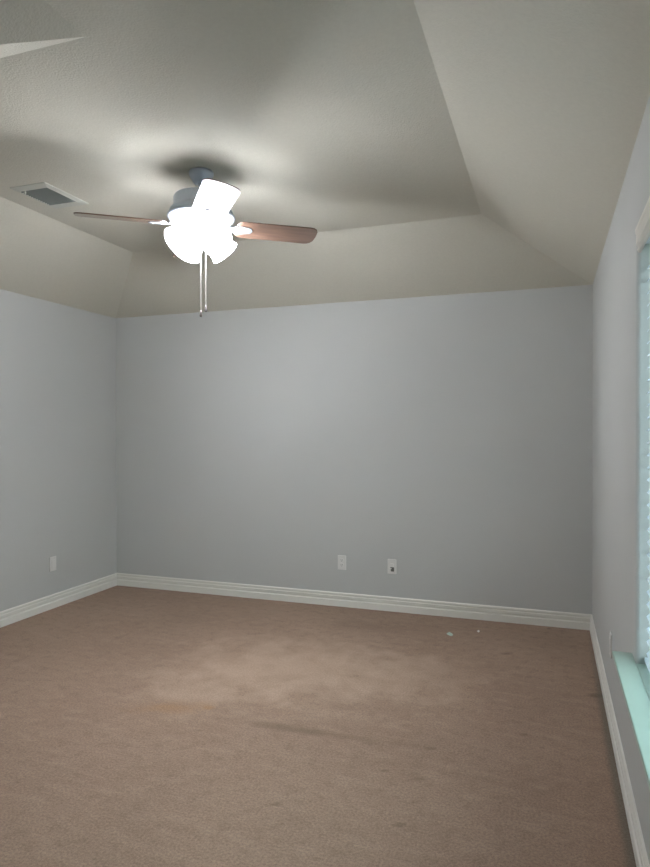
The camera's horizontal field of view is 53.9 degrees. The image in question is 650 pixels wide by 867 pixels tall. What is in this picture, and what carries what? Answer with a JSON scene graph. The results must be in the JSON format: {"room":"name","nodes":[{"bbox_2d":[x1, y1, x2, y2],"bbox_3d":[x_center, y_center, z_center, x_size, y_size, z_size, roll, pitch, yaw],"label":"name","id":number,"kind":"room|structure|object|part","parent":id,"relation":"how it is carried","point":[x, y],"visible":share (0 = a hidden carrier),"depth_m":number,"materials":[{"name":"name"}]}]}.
{"room":"empty bedroom","nodes":[
{"label":"empty bedroom","id":0,"kind":"room"},
{"bbox_2d":[0,289,116,611],"bbox_3d":[-2.621,0.191,4.042,0.140,2.620,3.888,0,0,19],"label":"wall","id":1,"kind":"structure","parent":0,"point":[58,361],"depth_m":5.12,"materials":[{"name":"grey paint"}]},
{"bbox_2d":[49,556,55,571],"bbox_3d":[-2.171,1.041,5.104,0.008,0.115,0.070,0,0,19],"label":"wall outlet","id":2,"kind":"object","parent":1,"relation":"attached to","point":[52,560],"visible":1,"depth_m":5.10,"materials":[{"name":"white plastic"}]},
{"bbox_2d":[0,573,116,627],"bbox_3d":[-2.522,1.346,4.091,0.018,0.110,3.748,0,0,19],"label":"baseboard","id":3,"kind":"structure","parent":1,"relation":"attached to","point":[15,614],"depth_m":5.11,"materials":[{"name":"white paint"}]},
{"bbox_2d":[0,585,635,866],"bbox_3d":[-1.050,1.462,2.229,4.028,0.100,6.288,0,0,19],"label":"floor","id":4,"kind":"structure","parent":0,"point":[140,727],"depth_m":2.94,"materials":[{"name":"beige carpet"}]},
{"bbox_2d":[0,0,649,317],"bbox_3d":[-1.055,-1.254,2.209,4.028,0.454,6.288,0,0,19],"label":"ceiling","id":5,"kind":"structure","parent":0,"point":[429,147],"depth_m":2.89,"materials":[{"name":"beige paint"}]},
{"bbox_2d":[10,182,88,208],"bbox_3d":[-1.607,-1.380,3.744,0.248,0.024,0.358,0,0,19],"label":"ceiling vent","id":6,"kind":"object","parent":5,"relation":"in","point":[43,192],"visible":1,"depth_m":3.71,"materials":[{"name":"white metal"}]},
{"bbox_2d":[73,167,317,316],"bbox_3d":[-0.657,-1.004,3.402,0.990,0.773,0.963,0,0,26],"label":"ceiling fan","id":7,"kind":"object","parent":5,"relation":"hanging from","point":[202,216],"visible":1,"depth_m":3.34,"materials":[{"name":"grey metal"}]},
{"bbox_3d":[-1.048,-1.103,3.277,0.450,0.006,0.176,0,12,-18],"label":"blade","id":8,"kind":"part","parent":7,"relation":"part of","materials":[{"name":"brown wood"}]},
{"bbox_3d":[-0.757,-1.004,3.314,0.158,0.155,0.153,0,0,19],"label":"lamp shade","id":9,"kind":"part","parent":7,"relation":"part of","materials":[{"name":"white glass"}]},
{"bbox_3d":[-0.739,-1.023,3.328,0.057,0.073,0.075,0,0,19],"label":"bulb","id":10,"kind":"part","parent":7,"relation":"part of","materials":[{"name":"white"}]},
{"bbox_3d":[-0.745,-1.005,3.503,0.153,0.155,0.158,0,0,19],"label":"lamp shade","id":11,"kind":"part","parent":7,"relation":"part of","materials":[{"name":"white glass"}]},
{"bbox_3d":[-0.583,-1.023,3.321,0.075,0.073,0.057,0,0,19],"label":"bulb","id":12,"kind":"part","parent":7,"relation":"part of","materials":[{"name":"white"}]},
{"bbox_3d":[-0.569,-1.004,3.302,0.153,0.155,0.158,0,0,19],"label":"lamp shade","id":13,"kind":"part","parent":7,"relation":"part of","materials":[{"name":"white glass"}]},
{"bbox_3d":[-0.519,-1.101,3.015,0.176,0.006,0.450,12,-4,-19],"label":"blade","id":14,"kind":"part","parent":7,"relation":"part of","materials":[{"name":"white"}]},
{"bbox_3d":[-0.557,-1.005,3.490,0.158,0.155,0.153,0,0,19],"label":"lamp shade","id":15,"kind":"part","parent":7,"relation":"part of","materials":[{"name":"white glass"}]},
{"bbox_3d":[-0.267,-1.106,3.526,0.450,0.006,0.176,0,-12,-18],"label":"blade","id":16,"kind":"part","parent":7,"relation":"part of","materials":[{"name":"brown wood"}]},
{"bbox_2d":[116,285,592,613],"bbox_3d":[0.012,0.178,5.252,4.308,2.620,0.140,0,0,19],"label":"wall","id":17,"kind":"structure","parent":0,"point":[448,438],"depth_m":5.06,"materials":[{"name":"grey paint"}]},
{"bbox_2d":[338,555,345,569],"bbox_3d":[0.135,1.037,5.137,0.070,0.115,0.008,0,0,19],"label":"wall outlet","id":18,"kind":"object","parent":17,"relation":"attached to","point":[341,558],"visible":1,"depth_m":5.13,"materials":[{"name":"white plastic"}]},
{"bbox_2d":[117,573,591,629],"bbox_3d":[-0.012,1.334,5.186,4.028,0.110,0.018,0,0,19],"label":"baseboard","id":19,"kind":"structure","parent":17,"relation":"attached to","point":[580,621],"depth_m":5.05,"materials":[{"name":"white paint"}]},
{"bbox_2d":[388,559,395,573],"bbox_3d":[0.521,1.041,4.995,0.070,0.115,0.020,0,0,19],"label":"cable jack plate","id":20,"kind":"object","parent":17,"relation":"attached to","point":[391,562],"visible":1,"depth_m":5.00,"materials":[{"name":"white plastic"}]},
{"bbox_2d":[592,95,649,864],"bbox_3d":[0.914,0.205,1.529,0.140,2.620,6.288,0,0,19],"label":"wall","id":21,"kind":"structure","parent":0,"point":[620,398],"depth_m":2.56,"materials":[{"name":"grey paint"}]},
{"bbox_2d":[609,631,611,657],"bbox_3d":[1.394,1.030,3.123,0.008,0.115,0.070,0,0,19],"label":"wall outlet","id":22,"kind":"object","parent":21,"relation":"attached to","point":[610,633],"visible":1,"depth_m":3.10,"materials":[{"name":"white plastic"}]},
{"bbox_2d":[589,615,649,866],"bbox_3d":[0.841,1.360,1.564,0.018,0.110,6.288,0,0,19],"label":"baseboard","id":23,"kind":"structure","parent":21,"relation":"attached to","point":[639,849],"depth_m":2.55,"materials":[{"name":"white paint"}]},
{"bbox_2d":[612,651,649,790],"bbox_3d":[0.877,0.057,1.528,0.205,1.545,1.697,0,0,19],"label":"window sill","id":24,"kind":"structure","parent":21,"relation":"in","point":[634,679],"depth_m":1.96,"materials":[{"name":"stone"}]},
{"bbox_2d":[635,196,649,672],"bbox_3d":[0.871,0.043,1.507,0.086,1.509,1.502,0,0,19],"label":"window blind","id":25,"kind":"object","parent":21,"relation":"attached to","point":[642,231],"visible":1,"depth_m":2.11,"materials":[{"name":"white"}]},
{"bbox_3d":[0.887,0.790,1.508,0.052,0.016,1.496,0,0,19],"label":"rail","id":26,"kind":"part","parent":25,"relation":"part of","materials":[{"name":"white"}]},
{"bbox_3d":[1.093,0.061,2.095,0.056,1.433,0.002,0,0,19],"label":"ladder cord","id":27,"kind":"part","parent":25,"relation":"part of","materials":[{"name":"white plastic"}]}
]}

